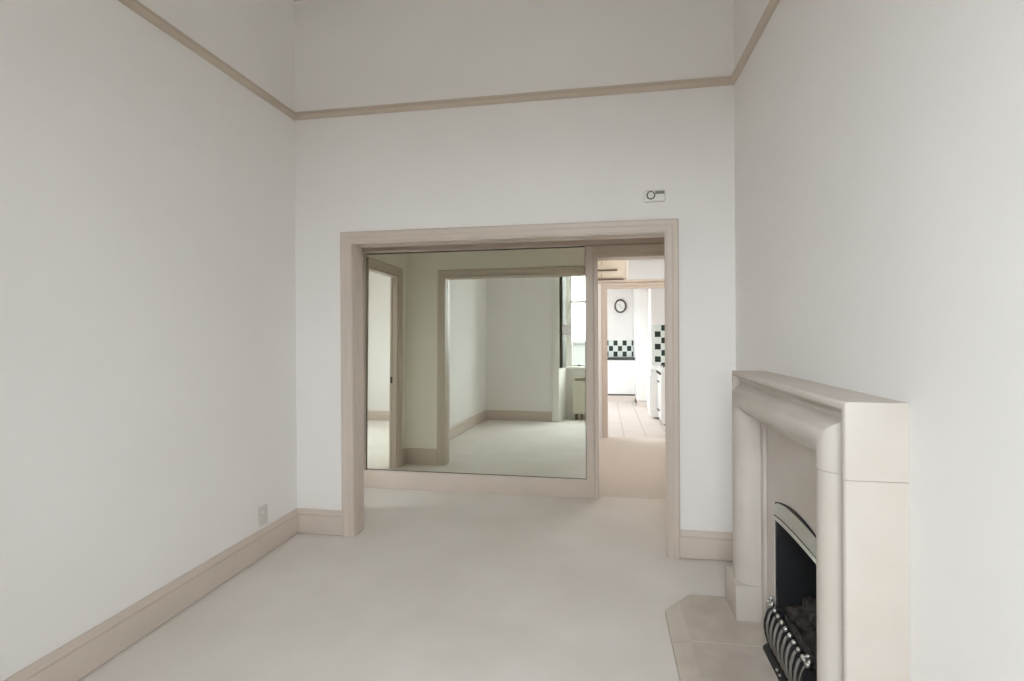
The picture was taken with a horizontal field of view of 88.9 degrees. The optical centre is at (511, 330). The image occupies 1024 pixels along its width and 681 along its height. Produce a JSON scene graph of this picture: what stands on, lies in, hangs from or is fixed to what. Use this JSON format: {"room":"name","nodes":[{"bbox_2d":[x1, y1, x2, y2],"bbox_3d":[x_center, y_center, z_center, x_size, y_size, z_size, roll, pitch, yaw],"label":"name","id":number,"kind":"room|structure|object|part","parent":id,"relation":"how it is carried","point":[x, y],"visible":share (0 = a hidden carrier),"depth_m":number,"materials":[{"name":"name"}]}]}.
{"room":"living room","nodes":[
{"label":"living room","id":0,"kind":"room"},
{"bbox_2d":[0,0,296,680],"bbox_3d":[-2.030,-0.465,1.869,0.142,3.950,4.118,0,0,10],"label":"wall","id":1,"kind":"structure","parent":0,"point":[148,403],"depth_m":2.54,"materials":[{"name":"paint"}]},
{"bbox_2d":[3,508,297,680],"bbox_3d":[-1.888,1.414,2.143,0.022,0.176,3.538,0,0,10],"label":"baseboard","id":2,"kind":"structure","parent":1,"relation":"attached to","point":[72,661],"depth_m":2.60,"materials":[{"name":"beige wood"}]},
{"bbox_2d":[118,0,295,119],"bbox_3d":[-1.901,-1.586,2.138,0.034,0.056,3.538,0,0,10],"label":"trim","id":3,"kind":"structure","parent":1,"relation":"attached to","point":[136,6],"depth_m":2.96,"materials":[{"name":"beige paint"}]},
{"bbox_2d":[258,504,267,526],"bbox_3d":[-1.661,1.237,3.487,0.014,0.124,0.088,0,0,10],"label":"wall socket","id":4,"kind":"object","parent":1,"relation":"attached to","point":[262,511],"visible":1,"depth_m":3.48,"materials":[{"name":"grey plastic"}]},
{"bbox_2d":[79,399,732,680],"bbox_3d":[0.609,1.536,5.500,4.120,0.104,12.160,0,0,10],"label":"floor","id":5,"kind":"structure","parent":0,"point":[434,585],"depth_m":2.95,"materials":[{"name":"beige carpet"}]},
{"bbox_2d":[608,360,634,401],"bbox_3d":[2.075,1.039,10.967,0.964,0.862,0.546,0,0,10],"label":"base cabinet","id":6,"kind":"object","parent":5,"relation":"on","point":[621,373],"visible":0.6,"depth_m":10.69,"materials":[{"name":"white wood"}]},
{"bbox_2d":[608,357,634,359],"bbox_3d":[2.074,0.588,10.975,0.964,0.036,0.542,0,0,10],"label":"countertop","id":7,"kind":"structure","parent":6,"relation":"on","point":[609,358],"depth_m":10.69,"materials":[{"name":"grey stone"}]},
{"bbox_2d":[633,289,647,406],"bbox_3d":[2.599,0.192,10.566,0.208,2.550,1.155,0,0,10],"label":"tall cabinet","id":8,"kind":"object","parent":5,"relation":"on","point":[640,296],"visible":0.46,"depth_m":10.01,"materials":[{"name":"white wood"}]},
{"bbox_3d":[2.503,0.139,10.013,0.207,2.420,0.019,0,0,10],"label":"door","id":9,"kind":"part","parent":8,"relation":"part of","materials":[{"name":"white wood"}]},
{"bbox_2d":[646,366,659,418],"bbox_3d":[2.639,1.053,8.945,0.640,0.832,0.610,0,0,10],"label":"dishwasher","id":10,"kind":"object","parent":5,"relation":"on","point":[652,377],"visible":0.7,"depth_m":8.69,"materials":[{"name":"white metal"}]},
{"bbox_3d":[2.356,1.071,8.994,0.014,0.600,0.570,0,0,10],"label":"door","id":11,"kind":"part","parent":10,"relation":"part of","materials":[{"name":"white metal"}]},
{"bbox_3d":[2.642,0.652,8.944,0.630,0.030,0.610,0,0,10],"label":"lid","id":12,"kind":"part","parent":10,"relation":"part of","materials":[{"name":"white metal"}]},
{"bbox_2d":[656,364,664,424],"bbox_3d":[2.640,1.007,8.321,0.627,0.926,0.580,0,0,10],"label":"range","id":13,"kind":"object","parent":5,"relation":"on","point":[660,371],"visible":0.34,"depth_m":8.10,"materials":[{"name":"white metal"}]},
{"bbox_3d":[2.372,0.676,8.366,0.024,0.121,0.560,0,0,10],"label":"control panel","id":14,"kind":"part","parent":13,"relation":"part of","materials":[{"name":"white metal"}]},
{"bbox_3d":[2.374,0.990,8.366,0.024,0.485,0.540,0,0,10],"label":"oven door","id":15,"kind":"part","parent":13,"relation":"part of","materials":[{"name":"white metal"}]},
{"bbox_3d":[2.376,1.329,8.367,0.024,0.165,0.540,0,0,10],"label":"drawer","id":16,"kind":"part","parent":13,"relation":"part of","materials":[{"name":"white metal"}]},
{"bbox_2d":[665,370,909,680],"bbox_3d":[0.969,0.847,2.164,0.532,1.286,1.380,0,0,10],"label":"fireplace","id":17,"kind":"object","parent":5,"relation":"on","point":[838,457],"visible":0.91,"depth_m":1.63,"materials":[{"name":"stone"}]},
{"bbox_2d":[763,596,816,680],"bbox_3d":[1.140,1.317,2.136,0.092,0.245,0.469,0,0,10],"label":"grate","id":18,"kind":"object","parent":17,"relation":"on","point":[788,661],"visible":0.99,"depth_m":2.15,"materials":[{"name":"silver metal"}]},
{"bbox_3d":[1.178,1.332,2.345,0.088,0.162,0.012,0,0,10],"label":"plate","id":19,"kind":"part","parent":18,"relation":"part of","materials":[{"name":"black metal"}]},
{"bbox_2d":[763,643,787,680],"bbox_3d":[1.141,1.427,2.136,0.091,0.023,0.448,0,0,10],"label":"tray","id":20,"kind":"object","parent":18,"relation":"on","point":[767,648],"depth_m":2.23,"materials":[{"name":"black metal"}]},
{"bbox_3d":[1.131,1.250,2.138,0.014,0.013,0.424,0,0,10],"label":"rail","id":21,"kind":"part","parent":18,"relation":"part of","materials":[{"name":"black metal"}]},
{"bbox_3d":[1.132,1.333,2.138,0.032,0.162,0.420,0,0,10],"label":"backing plate","id":22,"kind":"part","parent":18,"relation":"part of","materials":[{"name":"black metal"}]},
{"bbox_3d":[1.106,1.333,1.927,0.088,0.162,0.012,0,0,10],"label":"plate","id":23,"kind":"part","parent":18,"relation":"part of","materials":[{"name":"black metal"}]},
{"bbox_3d":[1.200,0.928,2.125,0.064,1.022,0.892,0,0,10],"label":"panel","id":24,"kind":"part","parent":17,"relation":"part of","materials":[{"name":"stone"}]},
{"bbox_2d":[773,502,816,668],"bbox_3d":[1.334,1.093,2.102,0.375,0.690,0.608,0,0,10],"label":"fireplace insert","id":25,"kind":"object","parent":17,"relation":"on","point":[795,541],"visible":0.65,"depth_m":2.39,"materials":[{"name":"black metal"}]},
{"bbox_2d":[786,604,802,623],"bbox_3d":[1.270,1.259,2.324,0.102,0.073,0.086,0,0,-12],"label":"coal","id":26,"kind":"object","parent":25,"relation":"on","point":[793,612],"visible":0.63,"depth_m":2.30,"materials":[{"name":"stone"}]},
{"bbox_2d":[773,502,815,563],"bbox_3d":[1.165,0.813,2.131,0.035,0.128,0.608,0,0,10],"label":"hood","id":27,"kind":"object","parent":25,"relation":"attached to","point":[789,519],"depth_m":2.11,"materials":[{"name":"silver metal"}]},
{"bbox_2d":[796,617,816,631],"bbox_3d":[1.275,1.263,2.231,0.089,0.082,0.093,0,0,-43],"label":"coal","id":28,"kind":"object","parent":25,"relation":"on","point":[804,624],"visible":0.53,"depth_m":2.22,"materials":[{"name":"stone"}]},
{"bbox_2d":[802,631,816,645],"bbox_3d":[1.252,1.271,2.151,0.089,0.075,0.095,0,0,2],"label":"coal","id":29,"kind":"object","parent":25,"relation":"on","point":[808,638],"visible":0.41,"depth_m":2.15,"materials":[{"name":"stone"}]},
{"bbox_2d":[811,641,816,661],"bbox_3d":[1.232,1.274,2.060,0.092,0.076,0.098,0,0,34],"label":"coal","id":30,"kind":"object","parent":25,"relation":"on","point":[814,644],"visible":0.23,"depth_m":2.07,"materials":[{"name":"stone"}]},
{"bbox_3d":[1.341,1.256,2.185,0.101,0.118,0.080,-24,-13,-17],"label":"coal","id":31,"kind":"object","parent":25,"relation":"on","visible":0},
{"bbox_2d":[809,614,816,628],"bbox_3d":[1.297,1.213,2.157,0.103,0.073,0.099,0,0,-27],"label":"coal","id":32,"kind":"object","parent":31,"relation":"on","point":[813,617],"visible":0.19,"depth_m":2.16,"materials":[{"name":"stone"}]},
{"label":"coal","id":33,"kind":"object","parent":25,"relation":"on","visible":0},
{"bbox_2d":[800,596,816,617],"bbox_3d":[1.302,1.208,2.254,0.103,0.088,0.097,0,0,44],"label":"coal","id":34,"kind":"object","parent":33,"relation":"on","point":[809,604],"visible":0.54,"depth_m":2.24,"materials":[{"name":"stone"}]},
{"bbox_2d":[365,243,658,401],"bbox_3d":[0.188,0.116,4.818,3.262,2.750,0.160,0,0,10],"label":"wall","id":35,"kind":"structure","parent":0,"point":[658,243],"depth_m":5.06,"materials":[{"name":"paint"}]},
{"bbox_2d":[364,469,586,497],"bbox_3d":[-0.374,1.412,4.846,2.128,0.166,0.082,0,0,10],"label":"baseboard","id":36,"kind":"structure","parent":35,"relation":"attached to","point":[387,479],"depth_m":4.80,"materials":[{"name":"beige wood"}]},
{"bbox_2d":[366,246,585,478],"bbox_3d":[-0.376,0.291,4.843,2.093,2.075,0.044,0,0,11],"label":"wall mirror","id":37,"kind":"object","parent":35,"relation":"attached to","point":[471,368],"visible":1,"depth_m":4.83,"materials":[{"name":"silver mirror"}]},
{"bbox_2d":[562,325,571,334],"bbox_3d":[0.493,-0.003,4.672,0.086,0.086,0.018,0,0,10],"label":"light switch","id":38,"kind":"object","parent":37,"relation":"attached to","point":[566,329],"visible":1,"depth_m":4.67,"materials":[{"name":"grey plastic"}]},
{"bbox_2d":[362,237,663,253],"bbox_3d":[0.169,-0.910,4.737,3.262,0.318,0.100,0,0,10],"label":"trim","id":39,"kind":"structure","parent":35,"relation":"attached to","point":[456,247],"depth_m":4.73,"materials":[{"name":"beige wood"}]},
{"bbox_2d":[585,243,663,498],"bbox_3d":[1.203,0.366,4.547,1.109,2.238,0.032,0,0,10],"label":"trim","id":40,"kind":"structure","parent":35,"relation":"attached to","point":[592,253],"depth_m":4.62,"materials":[{"name":"beige wood"}]},
{"bbox_2d":[294,0,735,531],"bbox_3d":[0.076,-0.481,3.665,3.685,3.950,0.136,0,0,10],"label":"wall","id":41,"kind":"structure","parent":0,"point":[593,158],"depth_m":3.60,"materials":[{"name":"paint"}]},
{"bbox_2d":[298,508,341,535],"bbox_3d":[-1.420,1.409,3.847,0.368,0.176,0.022,0,0,10],"label":"baseboard","id":42,"kind":"structure","parent":41,"relation":"attached to","point":[312,521],"depth_m":3.84,"materials":[{"name":"beige wood"}]},
{"bbox_2d":[340,218,679,558],"bbox_3d":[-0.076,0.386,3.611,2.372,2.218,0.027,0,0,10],"label":"trim","id":43,"kind":"structure","parent":41,"relation":"attached to","point":[669,227],"depth_m":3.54,"materials":[{"name":"beige wood"}]},
{"bbox_2d":[295,76,732,119],"bbox_3d":[-0.097,-1.599,3.605,3.093,0.056,0.034,0,0,10],"label":"trim","id":44,"kind":"structure","parent":41,"relation":"attached to","point":[721,80],"depth_m":3.57,"materials":[{"name":"beige paint"}]},
{"bbox_2d":[644,189,664,202],"bbox_3d":[0.938,-0.883,3.427,0.134,0.078,0.038,0,0,10],"label":"thermostat","id":45,"kind":"object","parent":41,"relation":"attached to","point":[649,195],"visible":1,"depth_m":3.41,"materials":[{"name":"white plastic"}]},
{"bbox_2d":[680,529,732,560],"bbox_3d":[1.273,1.393,3.384,0.353,0.176,0.022,0,0,10],"label":"baseboard","id":46,"kind":"structure","parent":41,"relation":"attached to","point":[694,544],"depth_m":3.38,"materials":[{"name":"beige wood"}]},
{"bbox_2d":[598,283,601,437],"bbox_3d":[1.255,0.106,7.242,3.420,2.750,0.120,0,0,10],"label":"wall","id":47,"kind":"structure","parent":0,"point":[599,284],"depth_m":7.19,"materials":[{"name":"white paint"}]},
{"bbox_2d":[598,260,625,279],"bbox_3d":[1.352,-0.835,7.203,0.434,0.290,0.160,0,0,10],"label":"upper cabinet","id":48,"kind":"object","parent":47,"relation":"attached to","point":[608,269],"visible":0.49,"depth_m":7.15,"materials":[{"name":"beige wood"}]},
{"bbox_3d":[1.300,-0.903,7.168,0.285,0.132,0.023,0,0,10],"label":"cupboard door","id":49,"kind":"part","parent":48,"relation":"part of","materials":[{"name":"beige wood"}]},
{"bbox_2d":[598,279,663,282],"bbox_3d":[1.646,-0.671,7.092,1.050,0.032,0.040,0,0,10],"label":"trim","id":50,"kind":"structure","parent":47,"relation":"attached to","point":[642,280],"depth_m":7.08,"materials":[{"name":"beige wood"}]},
{"bbox_2d":[601,282,663,437],"bbox_3d":[1.731,0.411,7.087,1.013,2.134,0.026,0,0,10],"label":"trim","id":51,"kind":"structure","parent":47,"relation":"attached to","point":[604,286],"depth_m":7.16,"materials":[{"name":"beige wood"}]},
{"bbox_2d":[615,288,650,288],"bbox_3d":[1.744,0.401,7.159,0.893,2.154,0.124,0,0,10],"label":"trim","id":52,"kind":"structure","parent":47,"relation":"attached to","point":[615,288],"depth_m":7.17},
{"bbox_2d":[607,279,635,398],"bbox_3d":[1.958,0.095,11.332,3.420,2.750,0.100,0,0,10],"label":"wall","id":53,"kind":"structure","parent":0,"point":[619,325],"depth_m":11.22,"materials":[{"name":"white paint"}]},
{"bbox_2d":[607,340,632,356],"bbox_3d":[2.069,0.390,11.257,1.060,0.356,0.012,0,0,10],"label":"backsplash","id":54,"kind":"structure","parent":53,"relation":"attached to","point":[616,348],"depth_m":11.21,"materials":[{"name":"tile"}]},
{"bbox_2d":[614,299,626,312],"bbox_3d":[2.325,-0.522,11.196,0.258,0.302,0.040,0,0,10],"label":"wall clock","id":55,"kind":"object","parent":53,"relation":"attached to","point":[620,305],"visible":1,"depth_m":11.19,"materials":[{"name":"white"}]},
{"bbox_2d":[626,259,663,279],"bbox_3d":[1.873,-0.836,7.134,0.615,0.295,0.100,0,0,10],"label":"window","id":56,"kind":"structure","parent":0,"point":[644,268],"depth_m":7.13,"materials":[{"name":"white paint"}]},
{"bbox_2d":[648,288,664,365],"bbox_3d":[2.925,0.091,9.644,0.742,2.750,0.600,0,0,10],"label":"wall","id":57,"kind":"structure","parent":0,"point":[656,296],"depth_m":9.40,"materials":[{"name":"white paint"}]},
{"bbox_2d":[651,325,664,363],"bbox_3d":[2.875,0.252,9.344,0.742,0.711,0.010,0,0,10],"label":"backsplash","id":58,"kind":"structure","parent":57,"relation":"attached to","point":[657,331],"depth_m":9.38,"materials":[{"name":"tile"}]},
{"bbox_2d":[734,0,1023,680],"bbox_3d":[1.310,-0.485,1.294,0.450,3.950,4.118,0,0,10],"label":"wall","id":59,"kind":"structure","parent":0,"point":[879,144],"depth_m":1.43,"materials":[{"name":"paint"}]},
{"bbox_2d":[730,0,779,84],"bbox_3d":[1.114,-1.603,1.619,0.034,0.056,3.538,0,0,10],"label":"trim","id":60,"kind":"structure","parent":59,"relation":"attached to","point":[771,6],"depth_m":2.84,"materials":[{"name":"beige paint"}]},
{"bbox_3d":[-1.540,0.127,4.605,0.073,2.750,1.166,0,0,10],"label":"wall","id":61,"kind":"structure","parent":0,"visible":0},
{"bbox_2d":[362,255,365,469],"bbox_3d":[-1.490,0.390,4.593,0.027,2.223,0.842,0,0,10],"label":"trim","id":62,"kind":"structure","parent":61,"relation":"attached to","point":[363,256],"depth_m":5.00,"materials":[{"name":"beige wood"}]}
]}

